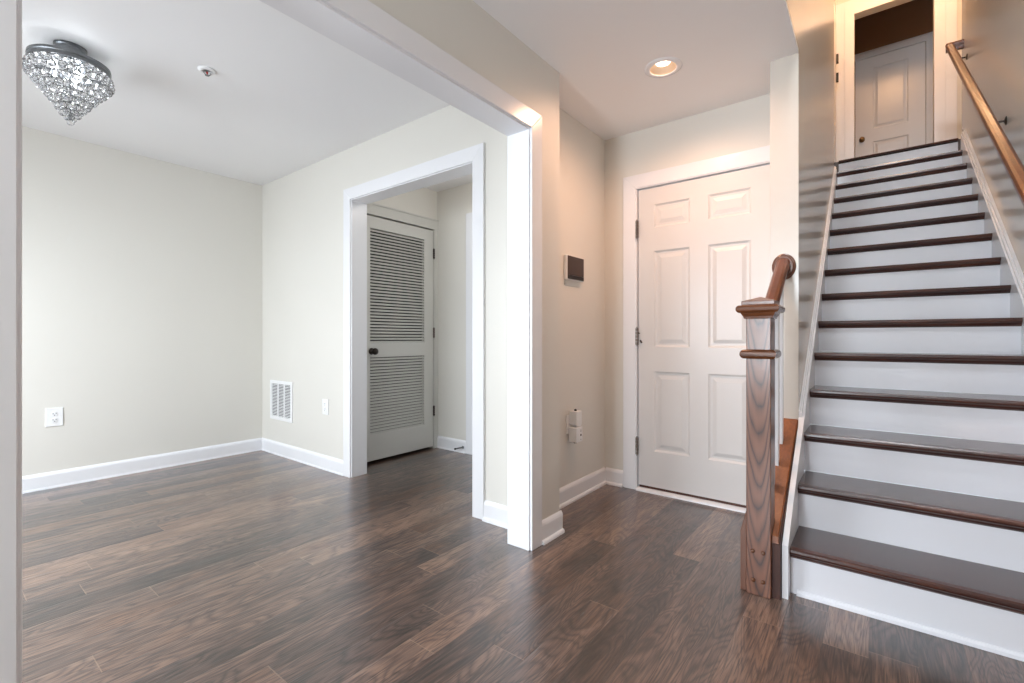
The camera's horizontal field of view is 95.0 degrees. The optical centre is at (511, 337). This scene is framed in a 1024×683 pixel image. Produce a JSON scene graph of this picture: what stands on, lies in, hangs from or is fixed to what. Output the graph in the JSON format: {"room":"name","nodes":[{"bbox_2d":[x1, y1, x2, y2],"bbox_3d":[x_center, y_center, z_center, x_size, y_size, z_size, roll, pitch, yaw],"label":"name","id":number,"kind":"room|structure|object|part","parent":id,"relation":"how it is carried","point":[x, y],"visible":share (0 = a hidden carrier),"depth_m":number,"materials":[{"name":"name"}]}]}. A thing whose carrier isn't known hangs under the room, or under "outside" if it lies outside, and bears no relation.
{"room":"entrance hall","nodes":[
{"label":"entrance hall","id":0,"kind":"room"},
{"bbox_2d":[22,126,261,475],"bbox_3d":[-3.419,-0.190,3.032,0.120,2.450,3.440,0,0,38],"label":"wall","id":1,"kind":"structure","parent":0,"point":[142,275],"depth_m":3.59,"materials":[{"name":"beige paint"}]},
{"bbox_2d":[45,407,62,426],"bbox_3d":[-3.168,0.548,3.247,0.012,0.128,0.090,0,0,38],"label":"wall outlet","id":2,"kind":"object","parent":1,"relation":"attached to","point":[53,416],"visible":1,"depth_m":3.24,"materials":[{"name":"white plastic"}]},
{"bbox_2d":[22,437,262,493],"bbox_3d":[-3.325,0.979,3.041,0.018,0.112,3.310,0,0,38],"label":"baseboard","id":3,"kind":"structure","parent":1,"relation":"attached to","point":[48,480],"depth_m":3.58,"materials":[{"name":"white wood"}]},
{"bbox_2d":[262,105,507,505],"bbox_3d":[-1.127,-0.190,3.511,3.155,2.450,0.127,0,0,38],"label":"wall","id":4,"kind":"structure","parent":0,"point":[302,209],"depth_m":3.67,"materials":[{"name":"beige paint"}]},
{"bbox_2d":[270,380,292,422],"bbox_3d":[-2.031,0.552,4.126,0.395,0.348,0.009,0,0,38],"label":"air return grille","id":5,"kind":"object","parent":4,"relation":"attached to","point":[282,391],"visible":1,"depth_m":4.12,"materials":[{"name":"white plastic"}]},
{"bbox_2d":[322,399,328,414],"bbox_3d":[-1.468,0.541,3.688,0.084,0.122,0.011,0,0,38],"label":"wall outlet","id":6,"kind":"object","parent":4,"relation":"attached to","point":[325,402],"visible":1,"depth_m":3.68,"materials":[{"name":"white plastic"}]},
{"bbox_2d":[261,438,506,528],"bbox_3d":[-1.120,0.979,3.407,3.014,0.112,0.028,0,0,38],"label":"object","id":7,"kind":"structure","parent":4,"relation":"attached to","point":[494,513],"depth_m":3.70,"materials":[{"name":"white wood"}]},
{"bbox_2d":[370,229,421,432],"bbox_3d":[-1.051,0.010,4.176,0.020,2.050,0.730,0,0,38],"label":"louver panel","id":8,"kind":"object","parent":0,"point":[373,229],"depth_m":4.18,"materials":[{"name":"white wood"}]},
{"bbox_2d":[367,188,436,229],"bbox_3d":[-1.002,-0.175,4.161,0.115,2.420,1.052,0,0,38],"label":"wall","id":9,"kind":"structure","parent":0,"point":[423,201],"depth_m":4.25,"materials":[{"name":"beige paint"}]},
{"bbox_2d":[367,215,434,461],"bbox_3d":[-0.979,0.010,4.127,0.194,2.050,0.742,0,0,38],"label":"door","id":10,"kind":"structure","parent":9,"relation":"in","point":[400,329],"depth_m":4.11,"materials":[{"name":"grey paint"}]},
{"bbox_3d":[-1.128,0.110,3.834,0.070,0.056,0.056,0,0,38],"label":"knob","id":11,"kind":"part","parent":10,"relation":"part of","materials":[{"name":"brown metal"}]},
{"bbox_3d":[-0.989,0.485,4.089,0.021,0.634,0.590,0,0,38],"label":"louver panel","id":12,"kind":"part","parent":10,"relation":"part of","materials":[{"name":"grey paint"}]},
{"bbox_3d":[-0.993,-0.428,4.084,0.021,0.940,0.584,0,0,38],"label":"louver panel","id":13,"kind":"part","parent":10,"relation":"part of","materials":[{"name":"grey paint"}]},
{"bbox_2d":[367,203,438,447],"bbox_3d":[-1.017,-0.039,4.124,0.138,2.148,0.890,0,0,38],"label":"trim","id":14,"kind":"structure","parent":9,"relation":"attached to","point":[375,209],"depth_m":4.40,"materials":[{"name":"grey paint"}]},
{"bbox_2d":[22,0,797,191],"bbox_3d":[-1.500,-1.550,1.227,5.365,0.330,6.300,0,0,38],"label":"ceiling","id":15,"kind":"structure","parent":0,"point":[283,98],"depth_m":2.48,"materials":[{"name":"white paint"}]},
{"bbox_2d":[22,39,114,125],"bbox_3d":[-2.151,-1.225,2.286,0.333,0.381,0.333,0,0,38],"label":"crystal ceiling light","id":16,"kind":"object","parent":15,"relation":"hanging from","point":[71,54],"visible":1,"depth_m":2.22,"materials":[{"name":"clear glass"}]},
{"bbox_3d":[-2.151,-1.218,2.285,0.256,0.295,0.256,0,0,38],"label":"tier frame","id":17,"kind":"part","parent":16,"relation":"part of","materials":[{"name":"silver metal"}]},
{"bbox_2d":[198,65,215,76],"bbox_3d":[-1.610,-1.400,2.477,0.084,0.030,0.084,0,0,38],"label":"sprinkler head","id":18,"kind":"object","parent":15,"relation":"attached to","point":[201,68],"visible":1,"depth_m":2.47},
{"bbox_2d":[644,57,681,77],"bbox_3d":[0.791,-1.460,2.455,0.191,0.102,0.191,0,0,38],"label":"recessed light","id":19,"kind":"object","parent":15,"relation":"in","point":[662,67],"visible":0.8,"depth_m":2.48,"materials":[{"name":"beige metal"}]},
{"bbox_2d":[343,143,484,519],"bbox_3d":[-0.670,-0.038,3.148,1.396,2.146,0.145,0,0,38],"label":"door frame","id":20,"kind":"structure","parent":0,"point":[470,160],"depth_m":3.36,"materials":[{"name":"white wood"}]},
{"bbox_2d":[369,0,564,544],"bbox_3d":[-1.464,-0.190,0.533,0.353,2.450,5.249,0,0,38],"label":"wall","id":21,"kind":"structure","parent":0,"point":[464,30],"depth_m":2.37,"materials":[{"name":"beige paint"}]},
{"bbox_2d":[0,0,541,682],"bbox_3d":[-0.490,-0.038,1.639,0.147,2.146,1.903,0,0,38],"label":"trim","id":22,"kind":"structure","parent":21,"relation":"attached to","point":[362,27],"depth_m":1.67,"materials":[{"name":"white wood"}]},
{"bbox_2d":[22,447,1023,682],"bbox_3d":[-1.499,1.085,1.290,5.450,0.100,6.400,0,0,38],"label":"floor","id":23,"kind":"structure","parent":0,"point":[260,566],"depth_m":1.89,"materials":[{"name":"brown wood"}]},
{"bbox_2d":[636,486,745,512],"bbox_3d":[1.248,1.025,2.955,0.928,0.020,0.139,0,0,38],"label":"threshold","id":24,"kind":"object","parent":23,"relation":"on","point":[642,489],"visible":0.31,"depth_m":2.96,"materials":[{"name":"white wood"}]},
{"bbox_2d":[735,297,784,598],"bbox_3d":[1.016,0.434,1.918,0.156,1.202,0.156,0,0,38],"label":"newel post","id":25,"kind":"object","parent":23,"relation":"on","point":[760,314],"visible":0.99,"depth_m":1.88,"materials":[{"name":"brown wood"}]},
{"bbox_3d":[1.016,-0.105,1.918,0.156,0.056,0.156,0,0,38],"label":"cap moulding","id":26,"kind":"part","parent":25,"relation":"part of","materials":[{"name":"brown wood"}]},
{"bbox_2d":[765,254,795,301],"bbox_3d":[1.211,-0.211,2.158,0.106,0.428,0.525,0,0,38],"label":"handrail","id":27,"kind":"object","parent":25,"relation":"attached to","point":[783,265],"visible":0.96,"depth_m":2.26,"materials":[{"name":"brown wood"}]},
{"bbox_2d":[782,129,1023,661],"bbox_3d":[2.582,-0.400,3.077,0.940,2.870,3.768,0,0,38],"label":"staircase","id":28,"kind":"structure","parent":23,"relation":"on","point":[919,264],"depth_m":2.28,"materials":[{"name":"white paint"}]},
{"bbox_3d":[2.277,-0.635,3.429,0.013,2.057,2.790,0,0,38],"label":"cap moulding","id":29,"kind":"part","parent":28,"relation":"part of","materials":[{"name":"white wood"}]},
{"bbox_3d":[2.883,-0.508,2.718,0.024,2.654,3.570,0,0,38],"label":"cap moulding","id":30,"kind":"part","parent":28,"relation":"part of","materials":[{"name":"white wood"}]},
{"bbox_2d":[559,108,604,487],"bbox_3d":[0.367,-0.190,3.079,0.125,2.450,1.044,0,0,38],"label":"wall","id":31,"kind":"structure","parent":0,"point":[581,151],"depth_m":3.10,"materials":[{"name":"beige paint"}]},
{"bbox_2d":[566,415,569,433],"bbox_3d":[0.364,0.543,2.968,0.006,0.120,0.076,0,0,38],"label":"wall outlet","id":32,"kind":"object","parent":31,"relation":"attached to","point":[567,416],"visible":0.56,"depth_m":2.94,"materials":[{"name":"white plastic"}]},
{"bbox_2d":[568,426,581,442],"bbox_3d":[0.402,0.612,2.959,0.063,0.106,0.080,0,0,38],"label":"plug","id":33,"kind":"object","parent":32,"relation":"attached to","point":[574,432],"visible":0.98,"depth_m":2.93,"materials":[{"name":"white plastic"}]},
{"bbox_2d":[564,254,583,286],"bbox_3d":[0.396,-0.424,2.991,0.028,0.187,0.212,0,0,38],"label":"panel","id":34,"kind":"object","parent":31,"relation":"attached to","point":[573,266],"visible":1,"depth_m":2.97,"materials":[{"name":"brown plastic"}]},
{"bbox_3d":[0.379,-0.350,2.990,0.003,0.038,0.174,0,0,38],"label":"mount plate","id":35,"kind":"part","parent":34,"relation":"part of","materials":[{"name":"beige paint"}]},
{"bbox_2d":[569,409,581,426],"bbox_3d":[0.402,0.502,2.965,0.056,0.109,0.067,0,0,38],"label":"plug","id":36,"kind":"object","parent":31,"relation":"attached to","point":[575,416],"visible":1,"depth_m":2.94,"materials":[{"name":"white plastic"}]},
{"bbox_2d":[559,467,605,509],"bbox_3d":[0.393,0.979,2.989,0.028,0.112,0.905,0,0,38],"label":"baseboard","id":37,"kind":"structure","parent":31,"relation":"attached to","point":[569,493],"depth_m":3.07,"materials":[{"name":"white wood"}]},
{"bbox_2d":[437,94,769,469],"bbox_3d":[0.494,-0.190,3.578,2.965,2.450,0.140,0,0,38],"label":"wall","id":38,"kind":"structure","parent":0,"point":[744,125],"depth_m":3.32,"materials":[{"name":"beige paint"}]},
{"bbox_2d":[437,436,465,453],"bbox_3d":[-0.557,0.979,4.318,0.367,0.112,0.018,0,0,38],"label":"baseboard","id":39,"kind":"structure","parent":38,"relation":"attached to","point":[447,443],"depth_m":4.32,"materials":[{"name":"white wood"}]},
{"bbox_2d":[466,212,471,454],"bbox_3d":[0.002,-0.039,3.886,1.040,2.148,0.016,0,0,38],"label":"trim","id":40,"kind":"structure","parent":38,"relation":"attached to","point":[468,215],"depth_m":4.17,"materials":[{"name":"white wood"}]},
{"bbox_2d":[606,467,622,486],"bbox_3d":[0.718,0.979,3.298,0.132,0.112,0.028,0,0,38],"label":"baseboard","id":41,"kind":"structure","parent":38,"relation":"attached to","point":[614,477],"depth_m":3.30,"materials":[{"name":"white wood"}]},
{"bbox_2d":[623,145,769,488],"bbox_3d":[1.220,-0.038,2.993,1.031,2.146,0.136,0,0,38],"label":"trim","id":42,"kind":"structure","parent":38,"relation":"attached to","point":[756,157],"depth_m":3.21,"materials":[{"name":"white wood"}]},
{"bbox_2d":[635,164,769,507],"bbox_3d":[1.229,0.003,2.937,0.934,2.022,0.074,0,0,38],"label":"door","id":43,"kind":"structure","parent":38,"relation":"in","point":[704,243],"depth_m":2.96,"materials":[{"name":"white paint"}]},
{"bbox_2d":[770,0,833,599],"bbox_3d":[1.748,-1.820,2.852,0.131,5.710,4.251,0,0,38],"label":"wall","id":44,"kind":"structure","parent":0,"point":[802,82],"depth_m":2.40,"materials":[{"name":"beige paint"}]},
{"bbox_2d":[772,418,797,543],"bbox_3d":[1.190,0.610,2.128,0.120,0.412,0.597,0,0,38],"label":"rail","id":45,"kind":"object","parent":44,"relation":"on","point":[782,472],"visible":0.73,"depth_m":2.10,"materials":[{"name":"brown wood"}]},
{"bbox_2d":[775,315,779,465],"bbox_3d":[1.210,0.202,2.156,0.031,0.760,0.031,0,0,38],"label":"baluster","id":46,"kind":"object","parent":45,"relation":"on","point":[777,321],"visible":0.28,"depth_m":2.14,"materials":[{"name":"white wood"}]},
{"bbox_2d":[780,288,783,443],"bbox_3d":[1.283,0.124,2.251,0.031,0.762,0.031,0,0,38],"label":"baluster","id":47,"kind":"object","parent":45,"relation":"on","point":[782,296],"visible":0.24,"depth_m":2.23,"materials":[{"name":"white wood"}]},
{"bbox_2d":[855,0,932,61],"bbox_3d":[4.987,-3.170,5.858,1.900,2.710,1.130,0,0,38],"label":"wall","id":48,"kind":"structure","parent":0,"point":[914,18],"depth_m":6.29,"materials":[{"name":"brown paint"}]},
{"bbox_2d":[855,41,925,156],"bbox_3d":[5.060,-2.840,6.291,0.735,2.010,0.105,0,0,38],"label":"door","id":49,"kind":"structure","parent":48,"relation":"in","point":[890,87],"depth_m":6.29,"materials":[{"name":"white paint"}]},
{"bbox_2d":[855,32,932,143],"bbox_3d":[5.070,-2.877,6.303,0.925,2.125,0.024,0,0,38],"label":"trim","id":50,"kind":"structure","parent":48,"relation":"attached to","point":[928,37],"depth_m":6.06,"materials":[{"name":"white paint"}]},
{"bbox_2d":[834,139,960,171],"bbox_3d":[4.724,-1.690,5.274,2.200,0.249,2.375,0,0,38],"label":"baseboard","id":51,"kind":"structure","parent":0,"point":[836,164],"depth_m":4.83,"materials":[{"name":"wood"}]},
{"bbox_2d":[836,0,961,157],"bbox_3d":[4.517,-3.070,5.431,1.260,2.510,0.120,0,0,38],"label":"wall","id":52,"kind":"structure","parent":0,"point":[897,2],"depth_m":5.27,"materials":[{"name":"beige paint"}]},
{"bbox_2d":[836,0,956,161],"bbox_3d":[4.406,-2.950,5.430,1.091,2.271,0.018,0,0,38],"label":"trim","id":53,"kind":"structure","parent":52,"relation":"attached to","point":[945,11],"depth_m":5.20,"materials":[{"name":"white wood"}]},
{"bbox_2d":[962,0,1023,502],"bbox_3d":[1.415,-1.645,0.706,0.120,5.360,9.050,0,0,38],"label":"wall","id":54,"kind":"structure","parent":0,"point":[992,30],"depth_m":3.02,"materials":[{"name":"beige paint"}]},
{"bbox_2d":[945,39,1023,205],"bbox_3d":[2.853,-1.278,2.756,0.120,2.858,3.852,0,0,38],"label":"wall handrail","id":55,"kind":"object","parent":54,"relation":"attached to","point":[1009,158],"visible":1,"depth_m":2.72,"materials":[{"name":"brown wood"}]},
{"bbox_3d":[3.497,-2.945,5.242,0.120,2.760,1.670,0,0,38],"label":"wall","id":56,"kind":"structure","parent":0,"visible":0},
{"bbox_2d":[834,6,838,162],"bbox_3d":[3.651,-2.815,5.312,0.037,2.000,0.830,0,0,38],"label":"door","id":57,"kind":"structure","parent":56,"relation":"in","point":[836,56],"depth_m":5.52,"materials":[{"name":"white paint"}]}
]}

